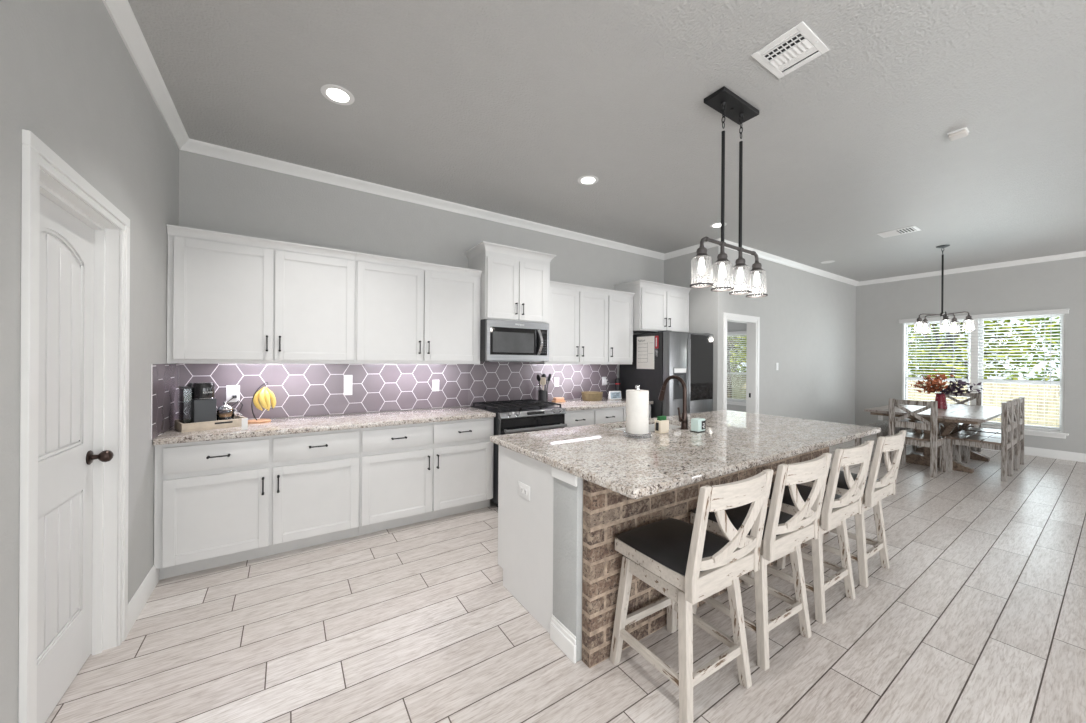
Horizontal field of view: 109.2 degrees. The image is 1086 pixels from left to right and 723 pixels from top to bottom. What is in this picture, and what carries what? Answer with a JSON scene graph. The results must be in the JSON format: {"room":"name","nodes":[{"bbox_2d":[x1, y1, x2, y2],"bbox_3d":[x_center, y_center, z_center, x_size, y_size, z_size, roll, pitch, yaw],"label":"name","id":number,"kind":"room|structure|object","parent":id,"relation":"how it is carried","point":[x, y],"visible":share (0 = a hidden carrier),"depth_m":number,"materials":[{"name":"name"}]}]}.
{"room":"kitchen","nodes":[
{"label":"kitchen","id":0,"kind":"room"},
{"bbox_2d":[0,0,178,722],"bbox_3d":[-0.501,-0.137,-0.600,0.130,3.118,8.555,0,0,-34],"label":"wall","id":1,"kind":"structure","parent":0,"point":[69,78],"depth_m":1.54,"materials":[{"name":"paint"}]},
{"bbox_2d":[18,129,129,722],"bbox_3d":[-1.908,0.336,1.534,0.148,2.109,0.909,0,0,-34],"label":"trim","id":2,"kind":"structure","parent":1,"relation":"attached to","point":[111,242],"depth_m":1.82,"materials":[{"name":"paint"}]},
{"bbox_2d":[37,193,113,722],"bbox_3d":[-1.911,0.370,1.534,0.115,2.014,0.747,0,0,-34],"label":"door","id":3,"kind":"structure","parent":1,"relation":"in","point":[66,456],"depth_m":1.60,"materials":[{"name":"paint"}]},
{"bbox_2d":[128,565,158,632],"bbox_3d":[-2.275,1.325,2.194,0.016,0.125,0.580,0,0,-34],"label":"baseboard","id":4,"kind":"structure","parent":1,"relation":"attached to","point":[138,601],"depth_m":2.16,"materials":[{"name":"paint"}]},
{"bbox_2d":[151,364,178,439],"bbox_3d":[-2.546,0.243,2.608,0.007,0.456,0.673,0,0,-34],"label":"tile backsplash","id":5,"kind":"structure","parent":1,"relation":"attached to","point":[164,377],"depth_m":2.54,"materials":[{"name":"tile"}]},
{"bbox_2d":[179,150,663,418],"bbox_3d":[-0.425,-0.140,4.504,5.635,3.118,0.130,0,0,-34],"label":"wall","id":6,"kind":"structure","parent":0,"point":[219,195],"depth_m":3.56,"materials":[{"name":"paint"}]},
{"bbox_2d":[166,224,355,363],"bbox_3d":[-2.142,-0.452,3.049,1.157,0.936,0.377,0,0,-34],"label":"upper cabinet","id":7,"kind":"object","parent":6,"relation":"attached to","point":[232,298],"visible":1,"depth_m":2.88,"materials":[{"name":"paint"}]},
{"bbox_2d":[178,362,616,419],"bbox_3d":[-0.851,0.239,4.140,4.526,0.485,0.008,0,0,-34],"label":"tile backsplash","id":8,"kind":"structure","parent":6,"relation":"attached to","point":[299,390],"depth_m":3.70,"materials":[{"name":"tile"}]},
{"bbox_2d":[221,395,242,412],"bbox_3d":[-2.447,0.346,3.030,0.048,0.156,0.141,0,0,32],"label":"plug","id":9,"kind":"object","parent":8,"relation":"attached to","point":[234,396],"visible":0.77,"depth_m":3.04,"materials":[{"name":"plastic"}]},
{"bbox_2d":[226,385,239,401],"bbox_3d":[-2.461,0.256,3.063,0.085,0.135,0.007,0,0,-34],"label":"wall outlet","id":10,"kind":"object","parent":8,"relation":"attached to","point":[231,390],"visible":0.94,"depth_m":3.06,"materials":[{"name":"white plastic"}]},
{"bbox_2d":[230,389,235,397],"bbox_3d":[-2.460,0.256,3.062,0.031,0.072,0.002,0,0,-34],"label":"socket","id":11,"kind":"object","parent":10,"relation":"attached to","point":[232,391],"depth_m":3.06,"materials":[{"name":"white plastic"}]},
{"bbox_2d":[344,375,352,394],"bbox_3d":[-1.776,0.215,3.516,0.072,0.185,0.008,0,0,-34],"label":"light switch","id":12,"kind":"object","parent":8,"relation":"attached to","point":[348,379],"visible":1,"depth_m":3.51,"materials":[{"name":"white plastic"}]},
{"bbox_2d":[432,380,438,390],"bbox_3d":[-1.101,0.247,3.964,0.072,0.117,0.008,0,0,-34],"label":"light switch","id":13,"kind":"object","parent":8,"relation":"attached to","point":[435,383],"visible":1,"depth_m":3.96,"materials":[{"name":"white plastic"}]},
{"bbox_2d":[554,377,558,386],"bbox_3d":[0.172,0.256,4.808,0.072,0.117,0.007,0,0,-34],"label":"wall outlet","id":14,"kind":"object","parent":8,"relation":"attached to","point":[556,379],"visible":1,"depth_m":4.80,"materials":[{"name":"white plastic"}]},
{"bbox_2d":[355,252,481,363],"bbox_3d":[-1.181,-0.445,3.686,1.144,0.936,0.377,0,0,-34],"label":"upper cabinet","id":15,"kind":"object","parent":6,"relation":"attached to","point":[407,311],"visible":0.99,"depth_m":3.52,"materials":[{"name":"paint"}]},
{"bbox_2d":[464,241,555,322],"bbox_3d":[-0.350,-0.795,4.178,0.870,0.746,0.482,0,0,-34],"label":"upper cabinet","id":16,"kind":"object","parent":6,"relation":"attached to","point":[515,282],"visible":0.98,"depth_m":3.97,"materials":[{"name":"paint"}]},
{"bbox_2d":[480,319,548,361],"bbox_3d":[-0.353,-0.207,4.154,0.745,0.422,0.509,0,0,-34],"label":"microwave","id":17,"kind":"object","parent":16,"relation":"attached to","point":[500,340],"visible":0.99,"depth_m":3.95,"materials":[{"name":"metal"}]},
{"bbox_2d":[530,281,609,363],"bbox_3d":[0.341,-0.435,4.695,0.944,0.936,0.377,0,0,-34],"label":"upper cabinet","id":18,"kind":"object","parent":6,"relation":"attached to","point":[578,315],"visible":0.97,"depth_m":4.56,"materials":[{"name":"paint"}]},
{"bbox_2d":[607,289,634,363],"bbox_3d":[0.923,-0.432,5.080,0.448,0.936,0.377,0,0,-34],"label":"upper cabinet","id":19,"kind":"object","parent":6,"relation":"attached to","point":[620,303],"visible":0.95,"depth_m":4.96,"materials":[{"name":"paint"}]},
{"bbox_2d":[614,279,690,332],"bbox_3d":[1.552,-0.726,5.427,1.050,0.646,0.502,0,0,-34],"label":"upper cabinet","id":20,"kind":"object","parent":6,"relation":"attached to","point":[657,306],"visible":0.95,"depth_m":5.20,"materials":[{"name":"paint"}]},
{"bbox_2d":[45,435,1085,722],"bbox_3d":[2.852,1.452,3.662,10.425,0.060,11.987,0,0,-34],"label":"floor","id":21,"kind":"structure","parent":0,"point":[977,614],"depth_m":1.94,"materials":[{"name":"beige tile"}]},
{"bbox_2d":[154,428,359,579],"bbox_3d":[-2.074,0.952,2.937,1.161,0.874,0.662,0,0,-34],"label":"base cabinet","id":22,"kind":"object","parent":21,"relation":"on","point":[217,503],"visible":0.98,"depth_m":2.64,"materials":[{"name":"paint"}]},
{"bbox_2d":[153,406,495,444],"bbox_3d":[-1.591,0.498,3.264,2.324,0.039,0.651,0,0,-34],"label":"countertop","id":23,"kind":"structure","parent":22,"relation":"on","point":[305,424],"depth_m":3.02,"materials":[{"name":"stone"}]},
{"bbox_2d":[174,415,245,432],"bbox_3d":[-2.390,0.444,2.784,0.261,0.058,0.360,0,0,38],"label":"serving tray","id":24,"kind":"object","parent":23,"relation":"on","point":[209,425],"visible":0.73,"depth_m":2.68,"materials":[{"name":"brown wood"}]},
{"bbox_2d":[178,382,215,423],"bbox_3d":[-2.435,0.303,2.722,0.231,0.313,0.171,0,0,38],"label":"coffee maker","id":25,"kind":"object","parent":24,"relation":"on","point":[200,401],"visible":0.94,"depth_m":2.67,"materials":[{"name":"grey plastic"}]},
{"bbox_2d":[216,401,233,420],"bbox_3d":[-2.328,0.374,2.828,0.105,0.172,0.104,0,0,-34],"label":"glass jar","id":26,"kind":"object","parent":24,"relation":"on","point":[225,406],"visible":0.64,"depth_m":2.82,"materials":[{"name":"clear glass"}]},
{"bbox_3d":[-2.329,0.444,2.828,0.088,0.025,0.088,0,0,-34],"label":"pod","id":27,"kind":"object","parent":26,"relation":"in","visible":0},
{"bbox_2d":[218,416,232,419],"bbox_3d":[-2.328,0.418,2.828,0.088,0.024,0.088,0,0,-34],"label":"pod","id":28,"kind":"object","parent":27,"relation":"on","point":[219,418],"visible":0.65,"depth_m":2.80,"materials":[{"name":"black"}]},
{"bbox_2d":[218,413,232,416],"bbox_3d":[-2.328,0.392,2.828,0.088,0.024,0.088,0,0,-34],"label":"pod","id":29,"kind":"object","parent":28,"relation":"on","point":[219,414],"visible":1,"depth_m":2.81,"materials":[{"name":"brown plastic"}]},
{"bbox_2d":[227,410,241,418],"bbox_3d":[-2.343,0.418,2.922,0.084,0.085,0.067,0,0,-1],"label":"espresso cup","id":30,"kind":"object","parent":24,"relation":"on","point":[236,412],"visible":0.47,"depth_m":2.92,"materials":[{"name":"white ceramic"}]},
{"bbox_2d":[242,418,247,429],"bbox_3d":[-2.083,0.435,2.695,0.034,0.080,0.040,0,0,-34],"label":"sign holder","id":31,"kind":"object","parent":23,"relation":"on","point":[244,420],"visible":1,"depth_m":2.68,"materials":[{"name":"white plastic"}]},
{"bbox_2d":[248,382,270,423],"bbox_3d":[-2.217,0.317,3.007,0.160,0.314,0.160,0,0,-34],"label":"stand","id":32,"kind":"object","parent":23,"relation":"on","point":[253,421],"visible":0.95,"depth_m":2.98,"materials":[{"name":"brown wood"}]},
{"bbox_2d":[253,387,263,410],"bbox_3d":[-2.217,0.293,3.012,0.074,0.191,0.035,0,0,-34],"label":"banana","id":33,"kind":"object","parent":32,"relation":"hanging from","point":[256,396],"visible":0.98,"depth_m":3.00,"materials":[{"name":"yellow food"}]},
{"bbox_2d":[259,387,267,409],"bbox_3d":[-2.167,0.288,2.993,0.052,0.179,0.064,0,0,11],"label":"banana","id":34,"kind":"object","parent":32,"relation":"hanging from","point":[261,395],"visible":1,"depth_m":2.98,"materials":[{"name":"yellow food"}]},
{"bbox_2d":[264,387,270,410],"bbox_3d":[-2.158,0.294,3.010,0.059,0.190,0.036,0,0,10],"label":"banana","id":35,"kind":"object","parent":32,"relation":"hanging from","point":[266,394],"visible":1,"depth_m":3.00,"materials":[{"name":"yellow food"}]},
{"bbox_2d":[266,387,275,408],"bbox_3d":[-2.156,0.288,3.054,0.073,0.178,0.036,0,0,-34],"label":"banana","id":36,"kind":"object","parent":32,"relation":"hanging from","point":[272,396],"visible":0.97,"depth_m":3.05,"materials":[{"name":"yellow food"}]},
{"bbox_2d":[358,417,493,534],"bbox_3d":[-1.106,0.958,3.579,1.158,0.874,0.662,0,0,-34],"label":"base cabinet","id":37,"kind":"object","parent":21,"relation":"on","point":[410,473],"visible":0.98,"depth_m":3.29,"materials":[{"name":"paint"}]},
{"bbox_2d":[470,399,566,506],"bbox_3d":[-0.259,0.922,4.066,0.772,0.958,0.770,0,0,-34],"label":"gas range","id":38,"kind":"object","parent":21,"relation":"on","point":[527,415],"visible":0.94,"depth_m":3.80,"materials":[{"name":"black metal"}]},
{"bbox_2d":[470,405,561,414],"bbox_3d":[-0.289,0.493,4.115,0.772,0.022,0.651,0,0,-34],"label":"cooktop","id":39,"kind":"object","parent":38,"relation":"in","point":[489,409],"depth_m":3.89,"materials":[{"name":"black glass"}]},
{"bbox_2d":[565,407,622,427],"bbox_3d":[0.415,0.968,4.587,0.904,0.874,0.662,0,0,-34],"label":"base cabinet","id":40,"kind":"object","parent":21,"relation":"on","point":[614,414],"visible":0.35,"depth_m":4.33,"materials":[{"name":"paint"}]},
{"bbox_2d":[548,397,652,410],"bbox_3d":[0.624,0.512,4.732,1.411,0.039,0.651,0,0,-34],"label":"countertop","id":41,"kind":"structure","parent":40,"relation":"on","point":[578,404],"depth_m":4.50,"materials":[{"name":"stone"}]},
{"bbox_2d":[538,390,547,401],"bbox_3d":[0.000,0.412,4.549,0.112,0.152,0.112,0,0,-34],"label":"utensil crock","id":42,"kind":"object","parent":41,"relation":"on","point":[542,394],"visible":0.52,"depth_m":4.50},
{"bbox_2d":[540,377,545,389],"bbox_3d":[0.002,0.329,4.516,0.066,0.292,0.044,0,0,20],"label":"spatula","id":43,"kind":"object","parent":42,"relation":"in","point":[543,379],"visible":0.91,"depth_m":4.50,"materials":[{"name":"beige wood"}]},
{"bbox_2d":[552,397,564,402],"bbox_3d":[0.189,0.461,4.644,0.150,0.056,0.080,0,0,-34],"label":"butter dish","id":44,"kind":"object","parent":41,"relation":"on","point":[556,399],"visible":0.99,"depth_m":4.62,"materials":[{"name":"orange wood"}]},
{"bbox_2d":[581,391,602,400],"bbox_3d":[0.625,0.441,4.909,0.271,0.102,0.271,0,0,-34],"label":"wooden bowl","id":45,"kind":"object","parent":41,"relation":"on","point":[587,395],"visible":0.98,"depth_m":4.80,"materials":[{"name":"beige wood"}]},
{"bbox_2d":[603,379,608,395],"bbox_3d":[0.852,0.367,5.212,0.082,0.249,0.069,0,0,-34],"label":"charger","id":46,"kind":"object","parent":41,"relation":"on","point":[605,381],"visible":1,"depth_m":5.21,"materials":[{"name":"white plastic"}]},
{"bbox_2d":[608,391,621,399],"bbox_3d":[0.930,0.437,5.011,0.184,0.110,0.064,0,0,-26],"label":"smart display","id":47,"kind":"object","parent":41,"relation":"on","point":[613,395],"visible":1,"depth_m":4.98,"materials":[{"name":"white plastic"}]},
{"bbox_2d":[615,378,619,390],"bbox_3d":[1.012,0.360,5.231,0.084,0.268,0.083,0,0,-34],"label":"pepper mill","id":48,"kind":"object","parent":41,"relation":"on","point":[617,380],"visible":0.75,"depth_m":5.20,"materials":[{"name":"clear glass"}]},
{"bbox_2d":[622,404,650,420],"bbox_3d":[1.001,0.972,4.975,0.498,0.874,0.662,0,0,-34],"label":"base cabinet","id":49,"kind":"object","parent":21,"relation":"on","point":[624,407],"visible":0.06,"depth_m":4.61,"materials":[{"name":"paint"}]},
{"bbox_2d":[498,424,829,667],"bbox_3d":[1.027,0.974,2.857,2.647,0.874,0.937,0,0,-34],"label":"kitchen island","id":50,"kind":"object","parent":21,"relation":"on","point":[558,557],"visible":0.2,"depth_m":1.94,"materials":[{"name":"paint"}]},
{"bbox_2d":[518,481,529,500],"bbox_3d":[-0.109,0.738,2.203,0.007,0.080,0.128,0,0,-34],"label":"wall outlet","id":51,"kind":"object","parent":50,"relation":"attached to","point":[523,489],"visible":1,"depth_m":2.19,"materials":[{"name":"white plastic"}]},
{"bbox_2d":[520,486,526,494],"bbox_3d":[-0.111,0.738,2.201,0.002,0.031,0.072,0,0,-34],"label":"socket","id":52,"kind":"object","parent":51,"relation":"attached to","point":[523,489],"depth_m":2.20,"materials":[{"name":"white plastic"}]},
{"bbox_2d":[490,410,880,498],"bbox_3d":[1.122,0.516,2.743,2.694,0.038,1.270,0,0,-34],"label":"island countertop","id":53,"kind":"structure","parent":50,"relation":"on","point":[731,441],"depth_m":2.24,"materials":[{"name":"stone"}]},
{"bbox_2d":[623,385,651,438],"bbox_3d":[0.625,0.324,2.557,0.187,0.338,0.187,0,0,-34],"label":"paper towel holder","id":54,"kind":"object","parent":53,"relation":"on","point":[637,387],"visible":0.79,"depth_m":2.51,"materials":[{"name":"silver metal"}]},
{"bbox_2d":[626,390,648,433],"bbox_3d":[0.624,0.330,2.558,0.147,0.278,0.148,0,0,-34],"label":"paper towel roll","id":55,"kind":"object","parent":54,"relation":"on","point":[637,402],"visible":0.97,"depth_m":2.49,"materials":[{"name":"white paper"}]},
{"bbox_2d":[615,424,680,428],"bbox_3d":[0.829,0.643,2.998,0.778,0.220,0.435,0,0,-34],"label":"sink","id":56,"kind":"object","parent":53,"relation":"in","point":[670,425],"visible":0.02,"depth_m":3.25,"materials":[{"name":"white ceramic"}]},
{"bbox_2d":[655,420,668,433],"bbox_3d":[0.823,0.450,2.677,0.098,0.090,0.052,0,0,-34],"label":"sponge caddy","id":57,"kind":"object","parent":53,"relation":"on","point":[661,427],"visible":0.92,"depth_m":2.65,"materials":[{"name":"beige ceramic"}]},
{"bbox_2d":[657,416,666,420],"bbox_3d":[0.825,0.431,2.678,0.070,0.104,0.030,0,0,-34],"label":"sponge","id":58,"kind":"object","parent":57,"relation":"in","point":[660,418],"visible":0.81,"depth_m":2.66,"materials":[{"name":"green"}]},
{"bbox_2d":[658,375,688,429],"bbox_3d":[0.968,0.299,2.914,0.104,0.393,0.267,0,0,-34],"label":"faucet","id":59,"kind":"object","parent":53,"relation":"on","point":[684,420],"visible":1,"depth_m":2.83,"materials":[{"name":"brown metal"}]},
{"bbox_2d":[690,418,705,432],"bbox_3d":[1.101,0.451,2.737,0.096,0.092,0.064,0,0,-38],"label":"mug","id":60,"kind":"object","parent":53,"relation":"on","point":[698,425],"visible":1,"depth_m":2.71,"materials":[{"name":"teal"}]},
{"bbox_2d":[620,330,712,417],"bbox_3d":[1.680,0.516,5.271,0.906,1.794,0.863,0,0,-34],"label":"refrigerator","id":61,"kind":"object","parent":21,"relation":"on","point":[688,356],"visible":0.54,"depth_m":4.90,"materials":[{"name":"black metal"}]},
{"bbox_2d":[637,336,654,368],"bbox_3d":[1.323,-0.114,4.991,0.004,0.420,0.294,0,0,-34],"label":"planner","id":62,"kind":"object","parent":61,"relation":"attached to","point":[645,345],"visible":1,"depth_m":4.99,"materials":[{"name":"paper"}]},
{"bbox_2d":[655,336,658,352],"bbox_3d":[1.424,-0.192,4.832,0.012,0.262,0.052,0,0,-34],"label":"keys","id":63,"kind":"object","parent":61,"relation":"hanging from","point":[656,337],"visible":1,"depth_m":4.83,"materials":[{"name":"red plastic"}]},
{"bbox_2d":[609,469,772,722],"bbox_3d":[0.638,0.929,1.706,0.454,0.958,0.529,0,0,-32],"label":"bar stool","id":64,"kind":"object","parent":21,"relation":"on","point":[685,562],"visible":1,"depth_m":1.59,"materials":[{"name":"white wood"}]},
{"bbox_2d":[690,453,831,670],"bbox_3d":[1.111,0.932,2.014,0.454,0.958,0.529,0,0,-32],"label":"bar stool","id":65,"kind":"object","parent":21,"relation":"on","point":[783,533],"visible":0.65,"depth_m":1.83,"materials":[{"name":"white wood"}]},
{"bbox_2d":[744,440,873,623],"bbox_3d":[1.602,0.936,2.337,0.454,0.958,0.529,0,0,-33],"label":"bar stool","id":66,"kind":"object","parent":21,"relation":"on","point":[836,509],"visible":0.56,"depth_m":2.15,"materials":[{"name":"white wood"}]},
{"bbox_2d":[800,430,906,587],"bbox_3d":[2.114,0.939,2.675,0.454,0.958,0.529,0,0,-34],"label":"bar stool","id":67,"kind":"object","parent":21,"relation":"on","point":[875,490],"visible":0.57,"depth_m":2.48,"materials":[{"name":"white wood"}]},
{"bbox_2d":[855,418,920,462],"bbox_3d":[5.408,1.209,6.038,1.900,0.460,0.332,0,0,-34],"label":"bench","id":68,"kind":"object","parent":21,"relation":"on","point":[884,425],"visible":0.26,"depth_m":5.80,"materials":[{"name":"grey wood"}]},
{"bbox_2d":[888,398,946,477],"bbox_3d":[4.926,0.963,5.075,0.514,0.945,0.455,0,0,-34],"label":"dining chair","id":69,"kind":"object","parent":21,"relation":"on","point":[933,441],"visible":0.84,"depth_m":4.94,"materials":[{"name":"grey wood"}]},
{"bbox_2d":[864,403,1000,472],"bbox_3d":[5.769,1.061,5.586,2.240,0.760,1.130,0,0,-34],"label":"dining table","id":70,"kind":"object","parent":21,"relation":"on","point":[955,414],"visible":0.62,"depth_m":5.29,"materials":[{"name":"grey wood"}]},
{"bbox_2d":[935,393,947,408],"bbox_3d":[5.767,0.573,5.594,0.139,0.215,0.137,0,0,-34],"label":"flower vase","id":71,"kind":"object","parent":70,"relation":"on","point":[942,403],"visible":0.8,"depth_m":5.55,"materials":[{"name":"red glass"}]},
{"bbox_2d":[911,369,954,393],"bbox_3d":[5.715,0.386,5.676,0.266,0.550,0.520,0,0,-21],"label":"leaf","id":72,"kind":"object","parent":71,"relation":"in","point":[930,382],"visible":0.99,"depth_m":5.64,"materials":[{"name":"orange plant"}]},
{"bbox_2d":[938,375,983,396],"bbox_3d":[5.868,0.426,5.429,0.247,0.471,0.473,0,0,-34],"label":"leaf","id":73,"kind":"object","parent":71,"relation":"in","point":[960,384],"visible":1,"depth_m":5.43,"materials":[{"name":"purple plant"}]},
{"bbox_2d":[941,392,981,451],"bbox_3d":[6.713,0.975,6.253,0.514,0.945,0.455,0,0,-34],"label":"dining chair","id":74,"kind":"object","parent":21,"relation":"on","point":[978,396],"visible":0.26,"depth_m":6.25,"materials":[{"name":"grey wood"}]},
{"bbox_2d":[946,401,1012,481],"bbox_3d":[5.590,0.968,4.951,0.455,0.945,0.514,0,0,-34],"label":"dining chair","id":75,"kind":"object","parent":21,"relation":"on","point":[1005,443],"visible":0.96,"depth_m":4.84,"materials":[{"name":"grey wood"}]},
{"bbox_2d":[956,399,1018,470],"bbox_3d":[5.982,0.971,5.211,0.455,0.945,0.514,0,0,-34],"label":"dining chair","id":76,"kind":"object","parent":21,"relation":"on","point":[963,449],"visible":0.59,"depth_m":5.11,"materials":[{"name":"grey wood"}]},
{"bbox_2d":[964,397,1024,468],"bbox_3d":[6.441,0.974,5.514,0.455,0.945,0.514,0,0,-34],"label":"dining chair","id":77,"kind":"object","parent":21,"relation":"on","point":[1021,399],"visible":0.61,"depth_m":5.41,"materials":[{"name":"grey wood"}]},
{"bbox_2d":[128,0,1085,281],"bbox_3d":[2.949,-1.675,3.655,10.605,0.100,12.150,0,0,-34],"label":"ceiling","id":78,"kind":"structure","parent":0,"point":[497,106],"depth_m":2.53,"materials":[{"name":"paint"}]},
{"bbox_2d":[320,84,354,104],"bbox_3d":[-1.273,-1.651,2.393,0.188,0.004,0.188,0,0,-34],"label":"recessed light","id":79,"kind":"object","parent":78,"relation":"in","point":[336,94],"visible":1,"depth_m":2.38,"materials":[{"name":"white plastic"}]},
{"bbox_2d":[578,175,597,184],"bbox_3d":[0.408,-1.640,3.495,0.188,0.004,0.188,0,0,-34],"label":"recessed light","id":80,"kind":"object","parent":78,"relation":"in","point":[588,179],"visible":1,"depth_m":3.49,"materials":[{"name":"white plastic"}]},
{"bbox_2d":[710,222,726,227],"bbox_3d":[2.095,-1.629,4.612,0.188,0.004,0.188,0,0,-34],"label":"recessed light","id":81,"kind":"object","parent":78,"relation":"in","point":[715,225],"visible":0.76,"depth_m":4.62,"materials":[{"name":"white plastic"}]},
{"bbox_2d":[690,86,767,297],"bbox_3d":[1.202,-1.041,2.459,0.751,1.190,0.136,0,0,-34],"label":"pendant light","id":82,"kind":"object","parent":78,"relation":"hanging from","point":[724,101],"visible":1,"depth_m":2.41,"materials":[{"name":"black metal"}]},
{"bbox_2d":[751,21,828,78],"bbox_3d":[1.304,-1.630,2.038,0.302,0.010,0.249,0,0,-34],"label":"ceiling vent","id":83,"kind":"object","parent":78,"relation":"in","point":[799,45],"visible":1,"depth_m":2.03,"materials":[{"name":"metal"}]},
{"bbox_2d":[877,226,920,237],"bbox_3d":[4.428,-1.610,4.803,0.270,0.010,0.360,0,0,-34],"label":"ceiling vent","id":84,"kind":"object","parent":78,"relation":"in","point":[910,229],"visible":1,"depth_m":4.79,"materials":[{"name":"metal"}]},
{"bbox_2d":[913,245,974,333],"bbox_3d":[5.541,-1.006,5.381,0.573,1.202,0.597,0,0,20],"label":"chandelier","id":85,"kind":"object","parent":78,"relation":"hanging from","point":[945,317],"visible":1,"depth_m":5.37,"materials":[{"name":"black metal"}]},
{"bbox_2d":[947,127,969,140],"bbox_3d":[2.939,-1.607,2.731,0.096,0.034,0.096,0,0,-34],"label":"smoke detector","id":86,"kind":"object","parent":78,"relation":"attached to","point":[963,132],"visible":1,"depth_m":2.71,"materials":[{"name":"paint"}]},
{"bbox_2d":[664,248,709,333],"bbox_3d":[2.118,-0.123,5.649,0.130,3.118,0.770,0,0,-34],"label":"wall","id":87,"kind":"structure","parent":0,"point":[677,270],"depth_m":5.50,"materials":[{"name":"paint"}]},
{"bbox_2d":[709,246,855,424],"bbox_3d":[4.312,-0.108,6.564,4.800,3.118,0.130,0,0,-34],"label":"wall","id":88,"kind":"structure","parent":0,"point":[808,320],"depth_m":6.42,"materials":[{"name":"paint"}]},
{"bbox_2d":[102,0,1085,285],"bbox_3d":[3.894,-1.580,2.227,10.305,0.075,8.425,0,0,-34],"label":"trim","id":89,"kind":"structure","parent":88,"relation":"attached to","point":[121,13],"depth_m":3.50,"materials":[{"name":"paint"}]},
{"bbox_2d":[723,312,759,413],"bbox_3d":[2.797,0.378,5.551,0.920,2.085,0.148,0,0,-34],"label":"trim","id":90,"kind":"structure","parent":88,"relation":"attached to","point":[753,323],"depth_m":5.72,"materials":[{"name":"paint"}]},
{"bbox_2d":[727,257,1085,453],"bbox_3d":[7.282,-0.088,6.564,0.150,3.118,11.900,0,0,-34],"label":"wall","id":91,"kind":"structure","parent":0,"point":[1058,284],"depth_m":6.55,"materials":[{"name":"paint"}]},
{"bbox_2d":[727,334,746,405],"bbox_3d":[5.016,0.191,9.922,0.210,1.854,1.130,0,0,-34],"label":"window","id":92,"kind":"structure","parent":91,"relation":"attached to","point":[728,402],"depth_m":9.96,"materials":[{"name":"paint"}]},
{"bbox_2d":[727,331,746,401],"bbox_3d":[4.984,0.128,9.902,0.134,1.798,1.108,0,0,-34],"label":"window blind","id":93,"kind":"object","parent":91,"relation":"attached to","point":[734,332],"visible":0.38,"depth_m":9.93,"materials":[{"name":"white plastic"}]},
{"bbox_2d":[873,433,1085,461],"bbox_3d":[6.853,1.387,3.664,3.752,0.125,7.525,0,0,-34],"label":"baseboard","id":94,"kind":"structure","parent":91,"relation":"attached to","point":[1065,455],"depth_m":5.79,"materials":[{"name":"paint"}]},
{"bbox_2d":[899,308,1069,431],"bbox_3d":[7.247,0.133,6.488,0.134,1.833,1.898,0,0,-34],"label":"window blind","id":95,"kind":"object","parent":91,"relation":"attached to","point":[1053,311],"visible":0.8,"depth_m":6.30,"materials":[{"name":"white plastic"}]},
{"bbox_2d":[902,314,1068,438],"bbox_3d":[7.278,0.196,6.509,0.210,1.890,1.900,0,0,-34],"label":"window","id":96,"kind":"structure","parent":91,"relation":"attached to","point":[973,375],"depth_m":6.47,"materials":[{"name":"paint"}]},
{"label":"outside","id":97,"kind":"structure","parent":0,"visible":0},
{"bbox_3d":[20.104,2.457,19.332,35.100,0.150,54.000,0,0,-34],"label":"lawn","id":98,"kind":"structure","parent":97,"visible":0},
{"bbox_2d":[727,335,746,397],"bbox_3d":[6.643,-1.303,14.499,5.110,7.233,5.871,0,0,-1],"label":"leafy tree","id":99,"kind":"object","parent":98,"relation":"on","point":[728,338],"visible":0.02,"depth_m":13.89,"materials":[{"name":"green plant"}]},
{"bbox_2d":[728,335,746,371],"bbox_3d":[9.846,-1.005,20.154,5.812,6.649,5.208,0,0,-3],"label":"leafy tree","id":100,"kind":"object","parent":98,"relation":"on","point":[733,369],"visible":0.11,"depth_m":19.86,"materials":[{"name":"green plant"}]},
{"bbox_2d":[731,372,1059,426],"bbox_3d":[9.752,1.366,12.476,0.056,1.858,34.014,0,0,-34],"label":"fence","id":101,"kind":"object","parent":98,"relation":"on","point":[736,381],"visible":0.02,"depth_m":9.57,"materials":[{"name":"beige wood"}]},
{"bbox_2d":[908,324,961,376],"bbox_3d":[14.000,-1.033,16.302,5.092,6.770,5.778,0,0,-34],"label":"leafy tree","id":102,"kind":"object","parent":98,"relation":"on","point":[921,324],"visible":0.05,"depth_m":15.33,"materials":[{"name":"green plant"}]},
{"bbox_2d":[908,318,1057,403],"bbox_3d":[12.824,-0.626,11.448,4.746,5.939,4.952,0,0,44],"label":"leafy tree","id":103,"kind":"object","parent":98,"relation":"on","point":[987,360],"visible":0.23,"depth_m":11.13,"materials":[{"name":"green plant"}]},
{"bbox_2d":[983,317,1059,398],"bbox_3d":[18.049,-0.804,12.531,4.990,6.384,5.610,0,0,27],"label":"leafy tree","id":104,"kind":"object","parent":98,"relation":"on","point":[1047,318],"visible":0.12,"depth_m":13.07,"materials":[{"name":"green plant"}]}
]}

